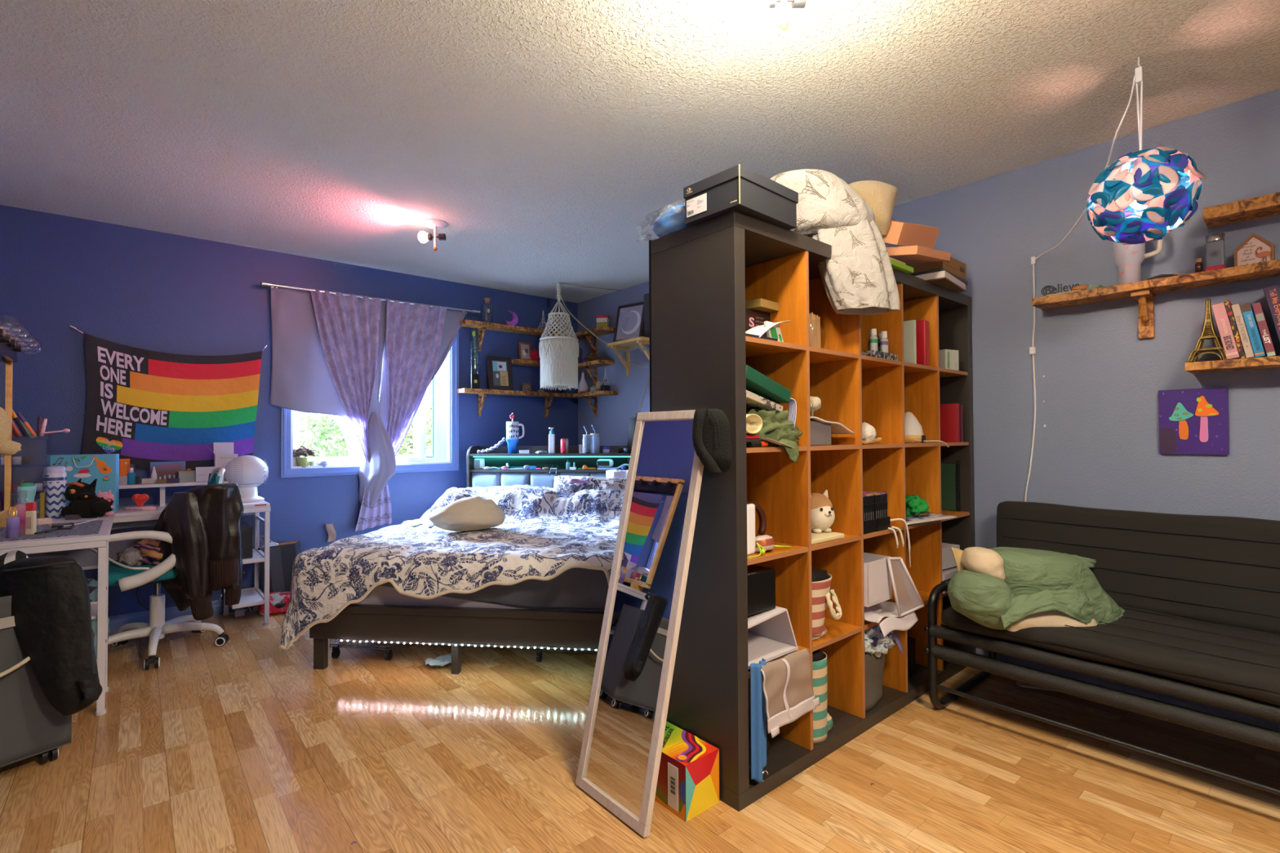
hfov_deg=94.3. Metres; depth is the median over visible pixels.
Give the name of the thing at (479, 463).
alarm clock
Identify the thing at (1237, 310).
book
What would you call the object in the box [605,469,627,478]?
box
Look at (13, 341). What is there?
bulb socket
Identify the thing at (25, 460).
jar
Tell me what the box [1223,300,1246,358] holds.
book
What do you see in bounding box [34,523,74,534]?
cable
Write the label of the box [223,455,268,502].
lamp
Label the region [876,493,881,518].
marker pen
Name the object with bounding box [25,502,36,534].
bottle
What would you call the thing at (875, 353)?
marble tray
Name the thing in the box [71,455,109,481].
print
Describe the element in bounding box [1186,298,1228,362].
figurine
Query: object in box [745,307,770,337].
game box
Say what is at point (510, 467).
notebook
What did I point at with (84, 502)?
cat
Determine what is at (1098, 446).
wall
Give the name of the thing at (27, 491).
cup
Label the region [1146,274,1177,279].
pebbles
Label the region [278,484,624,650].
duvet
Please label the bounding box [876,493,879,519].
marker pen
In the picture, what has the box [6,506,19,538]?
bottle
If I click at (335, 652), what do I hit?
wire basket
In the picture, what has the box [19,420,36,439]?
comb
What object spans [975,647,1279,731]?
baseboard
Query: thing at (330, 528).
scarf
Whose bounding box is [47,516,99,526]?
cable
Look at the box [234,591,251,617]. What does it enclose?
power adapter
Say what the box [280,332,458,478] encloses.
window
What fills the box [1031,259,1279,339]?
wall shelf
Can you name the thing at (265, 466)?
grille
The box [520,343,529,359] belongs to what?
photo
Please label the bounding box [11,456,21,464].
jar
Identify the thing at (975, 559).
pillow
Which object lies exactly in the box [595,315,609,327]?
tin box
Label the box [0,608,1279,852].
floor
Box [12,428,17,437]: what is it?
lip gloss
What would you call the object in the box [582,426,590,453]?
glass tumbler
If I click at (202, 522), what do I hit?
leather jacket
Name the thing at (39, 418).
lipstick
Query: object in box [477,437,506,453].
wand
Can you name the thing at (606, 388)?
figurine
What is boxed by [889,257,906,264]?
book
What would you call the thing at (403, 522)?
charging cable
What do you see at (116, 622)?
baseboard
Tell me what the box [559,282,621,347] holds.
cord
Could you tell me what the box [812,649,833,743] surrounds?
striped bag
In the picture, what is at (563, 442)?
drink can
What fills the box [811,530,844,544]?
board
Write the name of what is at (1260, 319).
print
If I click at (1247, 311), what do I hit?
book
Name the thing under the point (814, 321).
bag
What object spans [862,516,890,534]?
marker tray
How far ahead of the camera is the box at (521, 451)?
4.76 m
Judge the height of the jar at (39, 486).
0.038 m
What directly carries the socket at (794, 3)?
attached to the ceiling spotlight at (754, 6)
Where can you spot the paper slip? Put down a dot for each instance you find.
(766, 439)
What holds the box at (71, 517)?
on the desk
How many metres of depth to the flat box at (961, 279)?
2.78 m
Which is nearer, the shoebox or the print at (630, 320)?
the shoebox
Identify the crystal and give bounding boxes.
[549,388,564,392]
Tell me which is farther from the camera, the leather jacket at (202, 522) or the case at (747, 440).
the leather jacket at (202, 522)
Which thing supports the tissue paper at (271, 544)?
in the paper bag at (282, 556)
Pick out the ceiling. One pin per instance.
(543, 134)
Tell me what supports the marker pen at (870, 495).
in the marker tray at (880, 524)
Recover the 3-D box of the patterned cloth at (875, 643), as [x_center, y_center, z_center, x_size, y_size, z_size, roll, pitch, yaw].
[0.948,0.862,2.438,0.249,0.165,0.173,0,-1,-40]
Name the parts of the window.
sash, sill trim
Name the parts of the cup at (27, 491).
lid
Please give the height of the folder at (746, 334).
0.012 m
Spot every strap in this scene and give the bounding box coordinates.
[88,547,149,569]
[750,657,768,782]
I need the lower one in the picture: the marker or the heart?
the marker
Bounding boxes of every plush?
[0,407,21,455]
[810,489,835,533]
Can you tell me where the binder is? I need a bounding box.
[915,320,929,365]
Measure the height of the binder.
0.215 m
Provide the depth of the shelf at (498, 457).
4.84 m
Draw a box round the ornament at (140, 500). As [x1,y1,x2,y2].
[124,493,156,511]
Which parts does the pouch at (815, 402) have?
zip pull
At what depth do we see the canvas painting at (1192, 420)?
2.38 m
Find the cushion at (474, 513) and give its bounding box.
[428,496,505,531]
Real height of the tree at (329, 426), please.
3.118 m
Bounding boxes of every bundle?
[87,577,109,658]
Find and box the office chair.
[97,466,229,670]
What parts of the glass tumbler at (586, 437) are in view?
glass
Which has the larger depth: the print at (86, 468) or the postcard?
the postcard
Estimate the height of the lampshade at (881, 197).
0.236 m
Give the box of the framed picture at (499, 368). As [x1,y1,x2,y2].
[486,355,513,390]
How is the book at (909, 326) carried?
on the bookcase at (702, 275)
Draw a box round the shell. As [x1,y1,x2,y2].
[862,422,876,444]
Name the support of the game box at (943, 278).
on the bookcase at (702, 275)
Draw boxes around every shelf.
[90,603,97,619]
[239,588,263,603]
[242,549,263,559]
[457,387,617,417]
[459,319,614,354]
[469,445,631,475]
[511,359,614,386]
[606,336,649,375]
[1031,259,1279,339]
[1184,355,1279,373]
[1202,191,1279,228]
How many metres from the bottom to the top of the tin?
0.012 m
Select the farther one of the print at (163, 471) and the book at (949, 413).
the print at (163, 471)
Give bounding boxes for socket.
[0,328,4,337]
[4,333,10,343]
[10,338,16,347]
[16,343,22,351]
[426,233,432,240]
[438,233,445,240]
[768,0,776,8]
[791,0,806,8]
[1133,158,1142,168]
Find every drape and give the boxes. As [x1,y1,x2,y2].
[270,287,386,420]
[378,310,466,426]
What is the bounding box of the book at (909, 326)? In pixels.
[903,320,916,364]
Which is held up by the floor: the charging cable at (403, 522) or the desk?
the desk
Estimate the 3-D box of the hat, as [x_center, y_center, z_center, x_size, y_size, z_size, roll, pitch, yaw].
[0.233,0.043,1.875,0.167,0.200,0.131,0,-1,-40]
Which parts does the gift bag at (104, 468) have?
cord handle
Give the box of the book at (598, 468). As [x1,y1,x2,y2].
[597,467,617,470]
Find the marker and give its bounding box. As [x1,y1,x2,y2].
[747,441,768,447]
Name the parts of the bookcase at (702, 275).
panel, panel, shelf, shelf, shelf, shelf, panel, shelf, shelf, shelf, panel, shelf, shelf, shelf, shelf, shelf, shelf, shelf, shelf, panel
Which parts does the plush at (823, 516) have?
tan crown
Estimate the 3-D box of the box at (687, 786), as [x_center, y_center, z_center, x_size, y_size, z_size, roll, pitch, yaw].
[0.103,1.095,1.916,0.149,0.168,0.272,0,-1,-40]
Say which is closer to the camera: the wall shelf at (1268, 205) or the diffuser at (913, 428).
the wall shelf at (1268, 205)
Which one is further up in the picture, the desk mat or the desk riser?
the desk riser
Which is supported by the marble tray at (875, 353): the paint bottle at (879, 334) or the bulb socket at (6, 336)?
the paint bottle at (879, 334)
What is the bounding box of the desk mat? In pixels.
[0,520,102,542]
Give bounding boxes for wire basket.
[328,639,399,660]
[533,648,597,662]
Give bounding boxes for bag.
[0,555,102,715]
[49,453,119,511]
[257,535,301,593]
[257,591,290,615]
[636,200,690,241]
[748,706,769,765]
[808,312,825,348]
[811,568,842,640]
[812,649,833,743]
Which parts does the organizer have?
trim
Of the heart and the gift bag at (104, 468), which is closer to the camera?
the gift bag at (104, 468)
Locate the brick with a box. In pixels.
[920,435,925,443]
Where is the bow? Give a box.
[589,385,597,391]
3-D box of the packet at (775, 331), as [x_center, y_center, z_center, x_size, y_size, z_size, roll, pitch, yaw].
[0.460,-0.321,2.040,0.029,0.075,0.085,-1,-1,44]
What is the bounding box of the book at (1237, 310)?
[1231,303,1255,358]
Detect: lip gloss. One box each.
[12,420,22,436]
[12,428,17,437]
[16,412,36,436]
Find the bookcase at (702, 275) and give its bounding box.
[648,209,976,811]
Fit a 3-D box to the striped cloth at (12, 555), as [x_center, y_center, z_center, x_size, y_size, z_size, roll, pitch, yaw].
[-2.260,0.487,2.117,0.100,0.080,0.100,-1,-1,32]
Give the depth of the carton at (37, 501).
3.06 m
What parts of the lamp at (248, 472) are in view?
globe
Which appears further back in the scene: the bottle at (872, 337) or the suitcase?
the bottle at (872, 337)
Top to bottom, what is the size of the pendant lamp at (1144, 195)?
2.140 m
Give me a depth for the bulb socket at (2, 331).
2.43 m
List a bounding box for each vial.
[135,475,139,484]
[1195,257,1202,272]
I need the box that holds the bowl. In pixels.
[622,447,631,453]
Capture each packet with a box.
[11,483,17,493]
[764,320,783,342]
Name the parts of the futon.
knob, knob, frame, rail, rail, rail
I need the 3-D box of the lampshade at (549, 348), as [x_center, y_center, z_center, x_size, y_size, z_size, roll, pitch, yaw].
[-0.677,-0.761,4.965,0.332,0.895,0.332,0,-1,-29]
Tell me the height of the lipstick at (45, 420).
0.091 m
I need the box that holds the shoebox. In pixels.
[683,164,798,230]
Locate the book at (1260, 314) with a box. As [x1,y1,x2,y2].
[1252,302,1277,356]
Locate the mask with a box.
[905,494,928,516]
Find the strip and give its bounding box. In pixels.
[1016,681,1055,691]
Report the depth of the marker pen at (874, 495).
2.41 m
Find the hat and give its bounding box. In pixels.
[692,408,732,472]
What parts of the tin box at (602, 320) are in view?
lid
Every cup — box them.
[17,482,36,503]
[755,534,774,552]
[1113,241,1145,284]
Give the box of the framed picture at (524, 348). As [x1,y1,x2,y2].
[518,342,531,359]
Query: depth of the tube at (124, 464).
3.45 m
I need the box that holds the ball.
[617,448,622,453]
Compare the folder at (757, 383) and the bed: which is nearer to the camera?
the folder at (757, 383)
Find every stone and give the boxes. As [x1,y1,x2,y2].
[1071,284,1088,290]
[1086,284,1103,289]
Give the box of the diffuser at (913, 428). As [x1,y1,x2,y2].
[904,411,923,443]
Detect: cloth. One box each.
[0,549,28,567]
[567,478,589,484]
[864,624,903,657]
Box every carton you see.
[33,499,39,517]
[205,442,238,479]
[905,257,965,279]
[942,542,959,569]
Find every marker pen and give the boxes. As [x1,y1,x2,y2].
[862,495,865,521]
[864,494,870,520]
[864,495,867,520]
[868,494,871,519]
[871,493,877,519]
[871,494,874,519]
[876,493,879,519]
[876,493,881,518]
[880,493,883,518]
[883,493,885,517]
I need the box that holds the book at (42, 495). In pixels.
[40,492,45,518]
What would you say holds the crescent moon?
on the corner shelf at (481, 326)
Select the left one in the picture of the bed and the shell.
the bed
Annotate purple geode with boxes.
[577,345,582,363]
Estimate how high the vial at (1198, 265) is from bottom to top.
0.066 m
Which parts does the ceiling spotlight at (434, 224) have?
spot bulb, stem, plate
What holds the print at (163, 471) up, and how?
attached to the postcard
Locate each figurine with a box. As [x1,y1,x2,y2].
[537,310,546,329]
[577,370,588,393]
[600,367,609,391]
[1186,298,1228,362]
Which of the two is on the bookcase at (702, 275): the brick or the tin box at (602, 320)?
the brick
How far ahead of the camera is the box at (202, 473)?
3.66 m
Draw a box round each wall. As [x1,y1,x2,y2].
[0,204,577,616]
[577,88,1279,548]
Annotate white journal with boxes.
[746,390,782,412]
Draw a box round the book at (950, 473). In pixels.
[940,460,960,511]
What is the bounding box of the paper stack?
[942,567,957,594]
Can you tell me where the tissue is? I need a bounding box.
[424,653,462,666]
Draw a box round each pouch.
[523,465,529,469]
[809,395,821,416]
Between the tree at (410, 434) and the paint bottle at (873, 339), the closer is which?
the paint bottle at (873, 339)
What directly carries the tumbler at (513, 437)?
on the bed
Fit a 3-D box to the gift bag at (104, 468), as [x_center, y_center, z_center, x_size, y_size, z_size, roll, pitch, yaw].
[-3.037,0.312,3.248,0.265,0.318,0.107,0,-1,-32]
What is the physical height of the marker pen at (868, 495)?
0.148 m
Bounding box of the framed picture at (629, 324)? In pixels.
[613,302,644,342]
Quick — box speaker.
[240,522,253,559]
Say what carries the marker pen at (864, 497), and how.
in the marker tray at (880, 524)
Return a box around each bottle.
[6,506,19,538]
[15,503,26,534]
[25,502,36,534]
[127,467,136,484]
[484,297,489,320]
[548,427,555,453]
[565,458,570,469]
[867,331,870,351]
[869,328,877,351]
[869,335,877,339]
[877,333,880,351]
[880,331,888,352]
[880,337,888,341]
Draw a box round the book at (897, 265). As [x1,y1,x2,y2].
[889,258,913,273]
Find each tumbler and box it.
[506,413,524,453]
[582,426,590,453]
[590,425,599,453]
[1113,237,1163,284]
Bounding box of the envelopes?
[862,437,881,444]
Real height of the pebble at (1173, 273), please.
0.031 m
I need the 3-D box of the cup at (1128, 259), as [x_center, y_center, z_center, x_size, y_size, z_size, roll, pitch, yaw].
[2.055,-0.702,2.492,0.104,0.222,0.104,0,-1,-40]
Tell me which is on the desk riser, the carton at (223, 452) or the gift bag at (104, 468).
the carton at (223, 452)
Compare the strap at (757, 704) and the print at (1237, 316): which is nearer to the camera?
the strap at (757, 704)
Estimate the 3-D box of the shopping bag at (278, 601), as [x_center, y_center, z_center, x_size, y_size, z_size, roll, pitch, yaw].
[-2.390,1.163,3.955,0.266,0.139,0.241,0,-1,-34]
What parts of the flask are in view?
lid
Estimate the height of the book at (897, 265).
0.022 m
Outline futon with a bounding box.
[924,501,1279,795]
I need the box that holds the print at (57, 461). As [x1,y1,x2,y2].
[53,457,68,466]
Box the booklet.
[809,416,854,434]
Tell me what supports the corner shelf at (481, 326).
attached to the wall at (140, 288)
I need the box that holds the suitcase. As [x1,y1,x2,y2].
[0,595,71,767]
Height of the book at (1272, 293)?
0.257 m
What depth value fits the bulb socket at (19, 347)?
2.82 m
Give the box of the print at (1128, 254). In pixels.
[1120,245,1137,275]
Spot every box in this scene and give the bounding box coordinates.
[64,514,80,519]
[141,478,152,484]
[166,477,179,483]
[177,468,195,482]
[195,466,224,481]
[519,449,531,453]
[578,444,582,453]
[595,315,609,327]
[654,721,719,822]
[745,297,778,312]
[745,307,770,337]
[747,564,775,616]
[809,420,831,445]
[882,219,951,262]
[910,267,967,285]
[915,270,965,292]
[939,349,959,370]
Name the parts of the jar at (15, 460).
lid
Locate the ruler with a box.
[616,463,629,469]
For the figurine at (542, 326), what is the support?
on the corner shelf at (481, 326)
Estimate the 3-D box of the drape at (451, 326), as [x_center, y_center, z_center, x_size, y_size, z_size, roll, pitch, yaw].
[-1.728,-0.402,4.712,0.724,1.105,0.035,0,-1,-40]
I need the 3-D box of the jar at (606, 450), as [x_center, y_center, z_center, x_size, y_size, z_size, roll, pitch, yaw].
[-0.268,0.185,4.705,0.056,0.056,0.056,0,-1,-40]
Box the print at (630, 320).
[621,311,640,334]
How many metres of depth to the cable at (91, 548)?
2.94 m
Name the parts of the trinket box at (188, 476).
lid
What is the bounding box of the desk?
[0,500,271,715]
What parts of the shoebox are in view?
lid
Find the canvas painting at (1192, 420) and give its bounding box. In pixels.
[1158,386,1229,454]
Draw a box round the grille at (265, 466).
[263,459,268,484]
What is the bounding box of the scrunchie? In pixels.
[535,450,547,453]
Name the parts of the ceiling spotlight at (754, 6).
spot bulb, stem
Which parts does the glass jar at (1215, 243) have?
lid, glass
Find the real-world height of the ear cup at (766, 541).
0.067 m
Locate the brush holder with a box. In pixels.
[11,492,18,506]
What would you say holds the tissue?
on the floor
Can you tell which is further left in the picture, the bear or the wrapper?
the bear
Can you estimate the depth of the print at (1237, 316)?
2.19 m
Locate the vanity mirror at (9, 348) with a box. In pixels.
[0,315,42,526]
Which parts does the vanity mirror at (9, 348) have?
mirror panel, wood frame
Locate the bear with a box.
[595,380,601,390]
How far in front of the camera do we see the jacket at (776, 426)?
1.99 m
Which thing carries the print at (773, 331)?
attached to the packet at (775, 331)
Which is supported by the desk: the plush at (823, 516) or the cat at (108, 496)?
the cat at (108, 496)
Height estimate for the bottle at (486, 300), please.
0.216 m
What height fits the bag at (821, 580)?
0.257 m
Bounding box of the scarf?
[325,523,336,542]
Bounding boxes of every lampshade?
[538,282,578,390]
[848,180,897,237]
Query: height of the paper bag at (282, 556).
0.389 m
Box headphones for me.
[746,501,774,552]
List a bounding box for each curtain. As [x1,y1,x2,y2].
[270,287,466,508]
[310,289,447,531]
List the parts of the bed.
leg, leg, footboard, panel, mattress, cushion panel, cushion panel, cushion panel, cushion panel, cushion panel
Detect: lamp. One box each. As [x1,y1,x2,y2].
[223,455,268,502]
[1024,56,1205,502]
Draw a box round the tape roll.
[529,466,537,469]
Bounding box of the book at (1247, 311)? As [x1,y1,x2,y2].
[1240,302,1266,357]
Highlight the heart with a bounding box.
[529,349,540,360]
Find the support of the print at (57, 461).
attached to the gift bag at (104, 468)
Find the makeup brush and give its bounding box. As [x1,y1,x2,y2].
[41,428,70,434]
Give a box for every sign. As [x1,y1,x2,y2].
[1040,283,1081,296]
[1234,232,1275,266]
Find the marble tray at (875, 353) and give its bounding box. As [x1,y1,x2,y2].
[861,350,897,360]
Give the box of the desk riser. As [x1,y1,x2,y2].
[119,480,228,506]
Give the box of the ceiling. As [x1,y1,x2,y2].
[0,0,1279,302]
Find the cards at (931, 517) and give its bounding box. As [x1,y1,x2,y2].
[906,513,956,524]
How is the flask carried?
on the desk
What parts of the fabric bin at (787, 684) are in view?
flap trim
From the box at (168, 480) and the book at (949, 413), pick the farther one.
the box at (168, 480)
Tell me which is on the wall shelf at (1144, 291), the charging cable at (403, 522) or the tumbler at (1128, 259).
the tumbler at (1128, 259)
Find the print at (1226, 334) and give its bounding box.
[1219,319,1238,355]
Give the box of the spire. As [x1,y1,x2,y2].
[151,466,157,483]
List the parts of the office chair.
arm, arm, armrest, seat, armrest, arm frame, arm, arm, arm, backrest, frame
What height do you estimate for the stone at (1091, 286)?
0.034 m
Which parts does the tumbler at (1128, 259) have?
handle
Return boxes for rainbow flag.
[69,324,266,471]
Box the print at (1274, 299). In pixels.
[1269,288,1279,329]
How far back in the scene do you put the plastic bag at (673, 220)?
2.06 m
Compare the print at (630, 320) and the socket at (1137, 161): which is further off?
the print at (630, 320)
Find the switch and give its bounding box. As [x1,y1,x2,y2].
[1029,346,1035,354]
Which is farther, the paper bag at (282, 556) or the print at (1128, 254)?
the paper bag at (282, 556)
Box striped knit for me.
[133,538,163,565]
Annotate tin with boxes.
[746,435,759,438]
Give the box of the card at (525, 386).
[521,382,531,391]
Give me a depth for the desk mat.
2.56 m
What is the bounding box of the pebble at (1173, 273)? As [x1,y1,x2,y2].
[1172,272,1186,275]
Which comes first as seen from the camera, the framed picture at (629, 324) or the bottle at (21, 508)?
the bottle at (21, 508)
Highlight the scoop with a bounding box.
[746,413,763,434]
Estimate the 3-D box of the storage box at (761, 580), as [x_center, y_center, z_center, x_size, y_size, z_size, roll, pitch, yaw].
[0.332,0.547,2.019,0.180,0.134,0.180,0,-1,-39]
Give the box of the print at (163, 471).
[156,464,181,479]
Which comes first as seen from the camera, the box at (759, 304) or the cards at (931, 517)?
the box at (759, 304)
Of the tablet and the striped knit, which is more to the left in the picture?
the striped knit
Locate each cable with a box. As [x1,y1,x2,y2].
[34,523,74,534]
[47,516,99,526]
[217,594,247,614]
[403,521,434,528]
[746,542,791,558]
[915,440,949,447]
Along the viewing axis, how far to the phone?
4.77 m
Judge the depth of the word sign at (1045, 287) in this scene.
2.66 m
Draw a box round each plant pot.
[309,461,315,466]
[317,461,328,466]
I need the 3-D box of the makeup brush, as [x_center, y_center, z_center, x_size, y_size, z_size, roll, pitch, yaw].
[-2.947,0.024,2.998,0.028,0.028,0.105,-1,-1,23]
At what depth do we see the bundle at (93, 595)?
2.73 m
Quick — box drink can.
[560,438,568,453]
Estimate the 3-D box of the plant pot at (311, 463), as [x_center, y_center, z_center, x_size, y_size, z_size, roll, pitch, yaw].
[-2.356,0.271,4.266,0.040,0.045,0.040,0,-1,-40]
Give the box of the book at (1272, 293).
[1262,284,1279,341]
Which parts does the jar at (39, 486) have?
lid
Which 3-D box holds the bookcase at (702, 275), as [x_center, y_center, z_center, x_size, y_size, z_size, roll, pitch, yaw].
[0.869,0.257,2.576,1.846,1.856,0.402,0,-1,-40]
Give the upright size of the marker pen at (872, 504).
0.148 m
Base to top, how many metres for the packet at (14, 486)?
0.092 m
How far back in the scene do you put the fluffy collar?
3.04 m
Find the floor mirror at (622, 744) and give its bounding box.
[575,409,703,837]
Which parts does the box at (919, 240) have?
box lid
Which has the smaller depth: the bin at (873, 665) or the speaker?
the bin at (873, 665)
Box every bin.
[747,605,820,737]
[863,552,924,617]
[864,652,884,711]
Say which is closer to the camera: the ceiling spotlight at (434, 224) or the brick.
the brick
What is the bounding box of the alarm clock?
[474,457,484,469]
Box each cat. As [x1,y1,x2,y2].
[60,478,114,518]
[95,489,114,516]
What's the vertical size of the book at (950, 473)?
0.260 m
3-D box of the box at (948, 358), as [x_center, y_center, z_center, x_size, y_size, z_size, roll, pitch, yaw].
[1.519,-0.326,2.929,0.100,0.100,0.052,0,-1,-26]
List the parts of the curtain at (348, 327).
panel, panel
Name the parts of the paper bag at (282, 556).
creased panel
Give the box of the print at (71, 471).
[66,466,91,477]
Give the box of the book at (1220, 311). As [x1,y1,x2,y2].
[1211,302,1240,359]
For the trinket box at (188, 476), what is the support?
on the desk riser
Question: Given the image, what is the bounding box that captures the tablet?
[746,503,755,555]
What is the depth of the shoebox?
1.89 m
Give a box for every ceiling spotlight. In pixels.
[417,218,448,250]
[746,0,806,30]
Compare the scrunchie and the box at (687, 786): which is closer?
the box at (687, 786)
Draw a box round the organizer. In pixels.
[864,600,918,637]
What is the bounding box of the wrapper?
[913,511,930,517]
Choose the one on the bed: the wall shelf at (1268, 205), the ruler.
the ruler
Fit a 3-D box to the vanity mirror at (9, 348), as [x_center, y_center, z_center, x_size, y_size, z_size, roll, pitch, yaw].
[-2.730,0.011,2.547,0.167,0.895,0.840,0,-1,-40]
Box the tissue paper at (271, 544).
[269,542,278,546]
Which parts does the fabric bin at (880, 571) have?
window trim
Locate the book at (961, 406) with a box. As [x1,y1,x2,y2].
[959,404,963,441]
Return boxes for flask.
[43,466,66,519]
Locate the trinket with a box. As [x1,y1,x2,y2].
[156,479,166,484]
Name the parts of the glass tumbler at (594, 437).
glass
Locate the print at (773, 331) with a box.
[769,327,782,342]
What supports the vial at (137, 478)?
on the desk riser
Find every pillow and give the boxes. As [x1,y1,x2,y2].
[552,475,626,493]
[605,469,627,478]
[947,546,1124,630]
[950,546,1097,631]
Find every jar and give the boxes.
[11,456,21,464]
[22,456,31,464]
[33,483,42,491]
[602,446,609,453]
[1204,232,1226,271]
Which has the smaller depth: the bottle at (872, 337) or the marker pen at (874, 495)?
the marker pen at (874, 495)
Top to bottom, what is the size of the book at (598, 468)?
0.016 m
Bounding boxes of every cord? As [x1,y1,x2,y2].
[136,586,149,610]
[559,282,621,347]
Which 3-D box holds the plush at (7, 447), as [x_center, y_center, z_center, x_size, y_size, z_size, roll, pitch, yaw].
[-2.130,0.011,1.964,0.116,0.179,0.092,0,-1,-40]
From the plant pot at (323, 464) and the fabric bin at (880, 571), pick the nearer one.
the fabric bin at (880, 571)
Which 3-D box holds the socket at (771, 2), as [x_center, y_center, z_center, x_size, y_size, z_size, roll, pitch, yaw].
[0.364,-1.182,1.642,0.020,0.040,0.040,0,-1,0]
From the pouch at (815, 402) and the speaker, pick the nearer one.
the pouch at (815, 402)
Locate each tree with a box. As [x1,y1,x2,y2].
[300,412,348,457]
[378,395,431,456]
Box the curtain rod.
[260,280,480,314]
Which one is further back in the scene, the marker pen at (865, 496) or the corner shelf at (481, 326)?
the corner shelf at (481, 326)
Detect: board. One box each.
[644,293,649,337]
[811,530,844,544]
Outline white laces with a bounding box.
[887,518,911,567]
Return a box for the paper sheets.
[745,320,789,337]
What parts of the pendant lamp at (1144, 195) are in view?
wall cord, cord, swirl panel, swirl panel, swirl panel, swirl panel, swirl panel, swirl panel, swirl panel, swirl panel, swirl panel, swirl panel, swirl panel, swirl panel, swirl panel, swirl panel, swirl panel, lamp bulb, swirl panel, swirl panel, swirl panel, swirl panel, swirl panel, swirl panel, swirl panel, swirl panel, swirl panel, swirl panel, swirl panel, swirl panel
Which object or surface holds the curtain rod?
attached to the wall at (140, 288)
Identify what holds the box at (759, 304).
on the game box at (753, 318)
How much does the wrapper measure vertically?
0.031 m
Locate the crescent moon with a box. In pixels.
[504,310,518,325]
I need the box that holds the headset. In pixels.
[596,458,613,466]
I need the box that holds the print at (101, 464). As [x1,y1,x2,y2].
[93,456,111,474]
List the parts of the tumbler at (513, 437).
handle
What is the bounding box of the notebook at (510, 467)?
[510,466,524,469]
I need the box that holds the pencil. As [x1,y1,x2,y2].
[12,408,28,436]
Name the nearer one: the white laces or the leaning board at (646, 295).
the white laces
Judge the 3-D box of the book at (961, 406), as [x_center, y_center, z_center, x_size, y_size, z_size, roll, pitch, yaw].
[1.565,-0.014,3.015,0.022,0.185,0.140,0,-1,-40]
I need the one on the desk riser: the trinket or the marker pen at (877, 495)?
the trinket
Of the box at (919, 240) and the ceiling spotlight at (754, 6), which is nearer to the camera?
the ceiling spotlight at (754, 6)
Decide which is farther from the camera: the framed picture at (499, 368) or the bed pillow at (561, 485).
the framed picture at (499, 368)
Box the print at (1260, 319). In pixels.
[1255,312,1275,356]
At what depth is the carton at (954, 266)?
2.84 m
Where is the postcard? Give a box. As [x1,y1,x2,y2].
[150,461,185,479]
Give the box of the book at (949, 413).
[939,403,959,442]
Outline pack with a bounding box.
[36,517,52,524]
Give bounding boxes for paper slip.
[761,438,794,448]
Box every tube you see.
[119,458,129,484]
[470,330,479,388]
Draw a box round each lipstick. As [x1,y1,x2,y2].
[36,416,41,436]
[39,418,47,436]
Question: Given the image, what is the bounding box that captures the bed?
[309,445,631,674]
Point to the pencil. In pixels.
(16, 420)
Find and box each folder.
[745,333,777,341]
[746,364,796,428]
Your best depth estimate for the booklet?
2.28 m
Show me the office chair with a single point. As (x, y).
(126, 579)
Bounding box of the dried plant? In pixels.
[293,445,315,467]
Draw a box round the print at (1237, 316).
[1236,315,1248,346]
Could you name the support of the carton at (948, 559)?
on the paper stack
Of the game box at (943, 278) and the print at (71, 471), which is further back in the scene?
the print at (71, 471)
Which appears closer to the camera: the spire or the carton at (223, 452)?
the spire
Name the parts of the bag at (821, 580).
rope handle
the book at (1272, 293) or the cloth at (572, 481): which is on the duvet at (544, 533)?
the cloth at (572, 481)
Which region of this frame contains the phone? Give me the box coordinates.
[537,465,553,466]
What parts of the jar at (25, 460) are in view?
lid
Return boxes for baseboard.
[107,599,253,632]
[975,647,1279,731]
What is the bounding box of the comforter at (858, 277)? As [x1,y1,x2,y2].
[770,168,900,315]
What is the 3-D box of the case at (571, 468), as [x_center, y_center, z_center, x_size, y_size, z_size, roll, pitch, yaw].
[-0.528,0.331,4.683,0.050,0.020,0.025,0,-1,5]
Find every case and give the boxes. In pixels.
[569,466,576,470]
[746,439,759,442]
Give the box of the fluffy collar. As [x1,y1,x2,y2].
[115,545,142,566]
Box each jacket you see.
[153,483,244,620]
[746,407,803,462]

